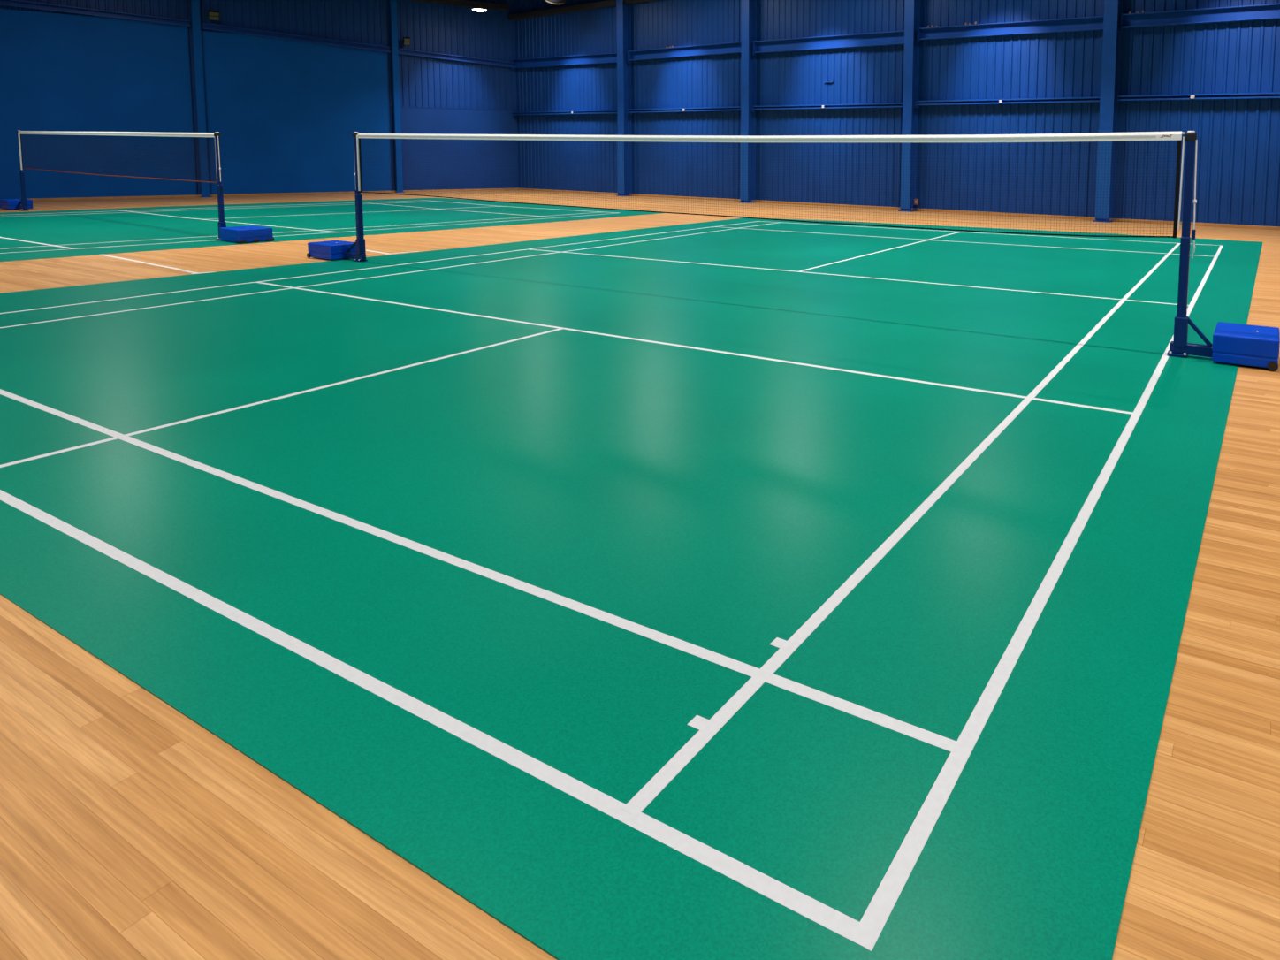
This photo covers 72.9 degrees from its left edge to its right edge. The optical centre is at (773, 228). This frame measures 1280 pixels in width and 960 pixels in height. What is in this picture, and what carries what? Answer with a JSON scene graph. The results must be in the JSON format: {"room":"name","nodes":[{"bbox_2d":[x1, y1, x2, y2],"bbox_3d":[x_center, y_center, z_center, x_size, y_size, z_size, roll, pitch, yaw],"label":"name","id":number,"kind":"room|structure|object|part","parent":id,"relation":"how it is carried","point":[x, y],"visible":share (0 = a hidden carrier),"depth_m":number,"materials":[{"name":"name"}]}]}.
{"room":"sports hall","nodes":[
{"label":"sports hall","id":0,"kind":"room"},
{"bbox_2d":[0,0,518,198],"bbox_3d":[-19.700,-3.830,20.595,27.500,6.400,0.163,-4,7,-37],"label":"wall","id":1,"kind":"structure","parent":0,"point":[286,114],"depth_m":24.27,"materials":[{"name":"blue metal"}]},
{"bbox_3d":[-17.788,-3.105,22.028,4.600,4.720,0.031,-4,7,-37],"label":"tall panel","id":2,"kind":"part","parent":1,"relation":"part of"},
{"bbox_2d":[207,10,219,20],"bbox_3d":[-15.359,-5.837,23.402,0.260,0.257,0.323,-4,7,-37],"label":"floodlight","id":3,"kind":"object","parent":1,"relation":"attached to","point":[212,15],"visible":1,"depth_m":23.30,"materials":[{"name":"grey metal"}]},
{"bbox_2d":[30,188,518,200],"bbox_3d":[-19.683,-0.670,20.835,27.500,0.062,0.080,-4,7,-37],"label":"baseboard","id":4,"kind":"structure","parent":1,"relation":"attached to","point":[485,189],"depth_m":24.28,"materials":[{"name":"brown wood"}]},
{"bbox_3d":[-13.812,-3.267,25.007,4.740,4.550,0.031,-4,7,-37],"label":"tall panel","id":5,"kind":"part","parent":1,"relation":"part of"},
{"bbox_2d":[202,22,391,53],"bbox_3d":[-13.681,-5.511,24.763,4.800,0.445,0.162,-4,7,-37],"label":"wall rail","id":6,"kind":"object","parent":1,"relation":"attached to","point":[205,26],"visible":1,"depth_m":24.66,"materials":[{"name":"blue metal"}]},
{"bbox_2d":[402,37,410,45],"bbox_3d":[-11.378,-5.795,26.407,0.200,0.238,0.319,-4,7,-37],"label":"floodlight","id":7,"kind":"object","parent":1,"relation":"attached to","point":[406,40],"visible":1,"depth_m":26.31,"materials":[{"name":"grey metal"}]},
{"bbox_2d":[398,48,516,67],"bbox_3d":[-10.121,-5.471,27.479,3.660,0.355,0.130,-4,7,-37],"label":"wall rail","id":8,"kind":"object","parent":1,"relation":"attached to","point":[402,51],"visible":1,"depth_m":27.41,"materials":[{"name":"blue metal"}]},
{"bbox_2d":[407,0,508,10],"bbox_3d":[-19.695,-6.627,20.106,27.200,0.160,0.250,-4,7,-37],"label":"trim","id":9,"kind":"structure","parent":1,"relation":"attached to","point":[460,3],"depth_m":27.39,"materials":[{"name":"black"}]},
{"bbox_3d":[-10.174,-2.562,27.811,3.755,2.680,0.038,-4,7,-37],"label":"panel","id":10,"kind":"part","parent":1,"relation":"part of","materials":[{"name":"blue metal"}]},
{"bbox_2d":[0,190,1279,959],"bbox_3d":[-7.447,0.143,13.735,39.072,0.102,25.351,3,6,30],"label":"floor","id":11,"kind":"structure","parent":0,"point":[130,829],"depth_m":1.86,"materials":[{"name":"brown wood"}]},
{"bbox_2d":[0,130,32,210],"bbox_3d":[-16.430,-1.268,18.536,1.182,1.704,0.454,4,6,35],"label":"net post","id":12,"kind":"object","parent":11,"relation":"on","point":[23,203],"visible":1,"depth_m":18.25,"materials":[{"name":"blue metal"}]},
{"bbox_3d":[-15.996,-1.642,18.119,0.034,0.800,0.028,4,6,35],"label":"cord","id":13,"kind":"part","parent":12,"relation":"part of","materials":[{"name":"white plastic"}]},
{"bbox_3d":[-16.199,-0.450,18.382,0.532,0.070,0.064,4,6,35],"label":"arm","id":14,"kind":"part","parent":12,"relation":"part of","materials":[{"name":"blue metal"}]},
{"bbox_2d":[190,0,211,197],"bbox_3d":[-15.722,-4.048,23.366,0.250,6.380,0.220,-4,7,-37],"label":"steel column","id":15,"kind":"structure","parent":11,"relation":"on","point":[194,3],"depth_m":23.34,"materials":[{"name":"blue metal"}]},
{"bbox_2d":[0,198,660,261],"bbox_3d":[-10.897,-0.173,16.363,10.404,0.005,14.537,5,7,39],"label":"mat","id":16,"kind":"object","parent":11,"relation":"on","point":[26,235],"visible":0.94,"depth_m":16.03,"materials":[{"name":"green plastic"}]},
{"bbox_2d":[213,131,274,243],"bbox_3d":[-7.876,-0.620,12.637,0.791,1.604,0.504,4,6,35],"label":"net post","id":17,"kind":"object","parent":16,"relation":"on","point":[249,233],"visible":1,"depth_m":12.61,"materials":[{"name":"blue metal"}]},
{"bbox_2d":[19,130,217,182],"bbox_3d":[-12.117,-1.369,15.392,9.462,0.846,0.024,4,6,35],"label":"net","id":18,"kind":"object","parent":17,"relation":"attached to","point":[71,133],"visible":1,"depth_m":14.92,"materials":[{"name":"black fabric"}]},
{"bbox_3d":[-12.117,-0.982,15.426,9.416,0.067,0.019,4,6,35],"label":"cord","id":19,"kind":"part","parent":18,"relation":"part of","materials":[{"name":"brown fabric"}]},
{"bbox_3d":[-8.198,-1.031,12.620,0.026,0.670,0.023,4,6,35],"label":"cord","id":20,"kind":"part","parent":17,"relation":"part of","materials":[{"name":"white plastic"}]},
{"bbox_2d":[389,0,403,192],"bbox_3d":[-11.673,-4.299,26.392,0.240,6.380,0.220,-4,7,-37],"label":"steel column","id":21,"kind":"structure","parent":11,"relation":"on","point":[393,22],"depth_m":26.36,"materials":[{"name":"blue metal"}]},
{"bbox_2d":[616,0,632,196],"bbox_3d":[-4.462,-4.159,25.379,0.340,6.380,0.370,4,7,37],"label":"steel column","id":22,"kind":"structure","parent":11,"relation":"on","point":[623,11],"depth_m":25.37,"materials":[{"name":"blue metal"}]},
{"bbox_2d":[0,217,1262,959],"bbox_3d":[-0.429,0.488,9.918,10.462,0.005,14.575,3,6,30],"label":"mat","id":23,"kind":"object","parent":11,"relation":"on","point":[737,589],"visible":0.97,"depth_m":3.00,"materials":[{"name":"green plastic"}]},
{"bbox_2d":[306,131,367,261],"bbox_3d":[-5.401,-0.407,10.637,0.922,1.579,0.414,4,6,33],"label":"net post","id":24,"kind":"object","parent":23,"relation":"on","point":[329,249],"visible":1,"depth_m":10.48,"materials":[{"name":"blue metal"}]},
{"bbox_3d":[-5.184,0.341,10.560,0.392,0.070,0.064,4,6,33],"label":"arm","id":25,"kind":"part","parent":24,"relation":"part of","materials":[{"name":"blue metal"}]},
{"bbox_3d":[-5.035,-0.794,10.348,0.030,0.675,0.024,4,6,33],"label":"cord","id":26,"kind":"part","parent":24,"relation":"part of","materials":[{"name":"white plastic"}]},
{"bbox_2d":[1166,130,1279,371],"bbox_3d":[3.083,0.114,5.788,0.660,1.539,0.521,3,6,30],"label":"net post","id":27,"kind":"object","parent":23,"relation":"on","point":[1248,345],"visible":1,"depth_m":5.76,"materials":[{"name":"blue metal"}]},
{"bbox_2d":[357,131,1185,238],"bbox_3d":[-1.130,-0.526,8.081,9.060,0.787,0.024,3,6,30],"label":"net","id":28,"kind":"object","parent":27,"relation":"attached to","point":[1147,136],"visible":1,"depth_m":7.15,"materials":[{"name":"black fabric"}]},
{"bbox_3d":[-1.130,-0.175,8.112,9.015,0.081,0.012,3,6,30],"label":"cord","id":29,"kind":"part","parent":28,"relation":"part of","materials":[{"name":"black plastic"}]},
{"bbox_3d":[2.791,0.866,5.896,0.125,0.018,0.110,3,6,30],"label":"foot plate","id":30,"kind":"part","parent":27,"relation":"part of","materials":[{"name":"blue metal"}]},
{"bbox_3d":[2.766,-0.304,5.793,0.018,0.635,0.012,3,6,30],"label":"cord","id":31,"kind":"part","parent":27,"relation":"part of","materials":[{"name":"white plastic"}]},
{"bbox_3d":[2.867,0.827,5.848,0.275,0.070,0.064,3,6,30],"label":"arm","id":32,"kind":"part","parent":27,"relation":"part of","materials":[{"name":"blue metal"}]},
{"bbox_3d":[2.849,0.141,5.791,0.017,0.130,0.009,3,6,30],"label":"cord","id":33,"kind":"part","parent":27,"relation":"part of","materials":[{"name":"white plastic"}]},
{"bbox_3d":[2.844,-0.295,5.755,0.026,0.605,0.023,3,6,30],"label":"cord","id":34,"kind":"part","parent":27,"relation":"part of","materials":[{"name":"white plastic"}]},
{"bbox_2d":[739,0,756,203],"bbox_3d":[-0.678,-3.874,22.555,0.320,6.380,0.370,4,7,37],"label":"steel column","id":35,"kind":"structure","parent":11,"relation":"on","point":[749,7],"depth_m":22.57,"materials":[{"name":"blue metal"}]},
{"bbox_2d":[898,0,921,211],"bbox_3d":[3.161,-3.586,19.689,0.305,6.380,0.370,4,7,37],"label":"steel column","id":36,"kind":"structure","parent":11,"relation":"on","point":[910,56],"depth_m":19.71,"materials":[{"name":"blue metal"}]},
{"bbox_2d":[914,198,918,205],"bbox_3d":[3.330,-0.624,19.929,0.090,0.140,0.056,4,7,37],"label":"wall socket","id":37,"kind":"object","parent":36,"relation":"attached to","point":[916,201],"visible":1,"depth_m":19.91,"materials":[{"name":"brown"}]},
{"bbox_2d":[1092,0,1122,222],"bbox_3d":[6.721,-3.319,17.032,0.335,6.380,0.370,4,7,37],"label":"steel column","id":38,"kind":"structure","parent":11,"relation":"on","point":[1113,9],"depth_m":17.04,"materials":[{"name":"blue metal"}]},
{"bbox_3d":[6.693,-0.166,17.312,0.335,0.050,0.345,4,7,37],"label":"plate","id":39,"kind":"part","parent":38,"relation":"part of","materials":[{"name":"blue paint"}]},
{"bbox_2d":[514,0,1279,226],"bbox_3d":[2.777,-3.654,20.290,28.600,6.400,0.124,4,7,37],"label":"wall","id":40,"kind":"structure","parent":0,"point":[1238,171],"depth_m":19.68,"materials":[{"name":"blue metal"}]},
{"bbox_2d":[510,53,617,69],"bbox_3d":[-6.636,-5.320,27.016,5.252,0.395,0.170,4,7,37],"label":"wall rail","id":41,"kind":"object","parent":40,"relation":"attached to","point":[605,57],"visible":0.94,"depth_m":27.07,"materials":[{"name":"blue metal"}]},
{"bbox_2d":[511,109,617,116],"bbox_3d":[-6.647,-3.689,27.165,5.252,0.180,0.170,4,7,37],"label":"wall rail","id":42,"kind":"object","parent":40,"relation":"attached to","point":[514,113],"visible":0.99,"depth_m":27.14,"materials":[{"name":"blue metal"}]},
{"bbox_2d":[507,0,658,20],"bbox_3d":[2.678,-6.170,19.904,28.600,0.160,0.250,4,7,37],"label":"trim","id":43,"kind":"structure","parent":40,"relation":"attached to","point":[605,3],"depth_m":26.50,"materials":[{"name":"black"}]},
{"bbox_2d":[626,41,741,62],"bbox_3d":[-2.505,-4.960,23.937,4.422,0.366,0.170,4,7,37],"label":"wall rail","id":44,"kind":"object","parent":40,"relation":"attached to","point":[727,48],"visible":0.97,"depth_m":23.99,"materials":[{"name":"blue metal"}]},
{"bbox_2d":[627,106,740,114],"bbox_3d":[-2.516,-3.339,24.085,4.422,0.180,0.170,4,7,37],"label":"wall rail","id":45,"kind":"object","parent":40,"relation":"attached to","point":[630,111],"visible":0.98,"depth_m":24.11,"materials":[{"name":"blue metal"}]},
{"bbox_2d":[752,102,902,112],"bbox_3d":[1.292,-3.036,21.245,4.502,0.180,0.170,4,7,37],"label":"wall rail","id":46,"kind":"object","parent":40,"relation":"attached to","point":[755,108],"visible":0.98,"depth_m":21.17,"materials":[{"name":"blue metal"}]},
{"bbox_2d":[753,30,904,55],"bbox_3d":[1.302,-4.609,21.101,4.502,0.385,0.170,4,7,37],"label":"wall rail","id":47,"kind":"object","parent":40,"relation":"attached to","point":[892,37],"visible":0.9,"depth_m":21.09,"materials":[{"name":"blue metal"}]},
{"bbox_2d":[518,188,1279,229],"bbox_3d":[2.719,-0.494,20.529,28.600,0.062,0.050,4,7,37],"label":"baseboard","id":48,"kind":"structure","parent":40,"relation":"attached to","point":[531,189],"depth_m":19.34,"materials":[{"name":"brown wood"}]},
{"bbox_2d":[915,96,1100,107],"bbox_3d":[4.984,-2.753,18.490,4.152,0.180,0.170,4,7,37],"label":"wall rail","id":49,"kind":"object","parent":40,"relation":"attached to","point":[1097,99],"visible":0.97,"depth_m":18.40,"materials":[{"name":"blue metal"}]},
{"bbox_2d":[917,15,1103,43],"bbox_3d":[4.994,-4.311,18.347,4.152,0.383,0.170,4,7,37],"label":"wall rail","id":50,"kind":"object","parent":40,"relation":"attached to","point":[1085,23],"visible":0.98,"depth_m":18.32,"materials":[{"name":"blue metal"}]},
{"bbox_2d":[1117,91,1279,104],"bbox_3d":[10.483,-2.296,14.389,8.962,0.215,0.170,4,7,37],"label":"wall rail","id":51,"kind":"object","parent":40,"relation":"attached to","point":[1273,95],"visible":1,"depth_m":16.17,"materials":[{"name":"blue metal"}]},
{"bbox_2d":[1120,3,1279,31],"bbox_3d":[10.493,-3.780,14.253,8.962,0.457,0.170,4,7,37],"label":"wall rail","id":52,"kind":"object","parent":40,"relation":"attached to","point":[1270,11],"visible":1,"depth_m":16.11,"materials":[{"name":"blue metal"}]},
{"bbox_3d":[-7.404,-6.329,13.142,39.072,0.100,25.351,3,6,30],"label":"ceiling","id":53,"kind":"structure","parent":0,"visible":0},
{"bbox_2d":[472,2,487,11],"bbox_3d":[-8.900,-7.009,25.782,0.450,0.875,0.450,3,6,30],"label":"pendant lamp","id":54,"kind":"object","parent":53,"relation":"hanging from","point":[479,8],"visible":1,"depth_m":25.71,"materials":[{"name":"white metal"}]},
{"bbox_2d":[472,8,486,11],"bbox_3d":[-8.903,-6.594,25.821,0.410,0.041,0.410,3,6,30],"label":"diffuser","id":55,"kind":"object","parent":54,"relation":"attached to","point":[477,10],"depth_m":25.72,"materials":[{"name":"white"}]},
{"bbox_2d":[544,0,566,4],"bbox_3d":[-6.422,-6.937,24.973,0.591,0.837,0.642,3,6,30],"label":"pendant lamp","id":56,"kind":"object","parent":53,"relation":"hanging from","point":[553,2],"visible":1,"depth_m":24.77,"materials":[{"name":"black"}]},
{"bbox_3d":[-6.416,-6.779,24.983,0.563,0.479,0.599,3,6,30],"label":"lamp shade","id":57,"kind":"part","parent":56,"relation":"part of","materials":[{"name":"black"}]}
]}

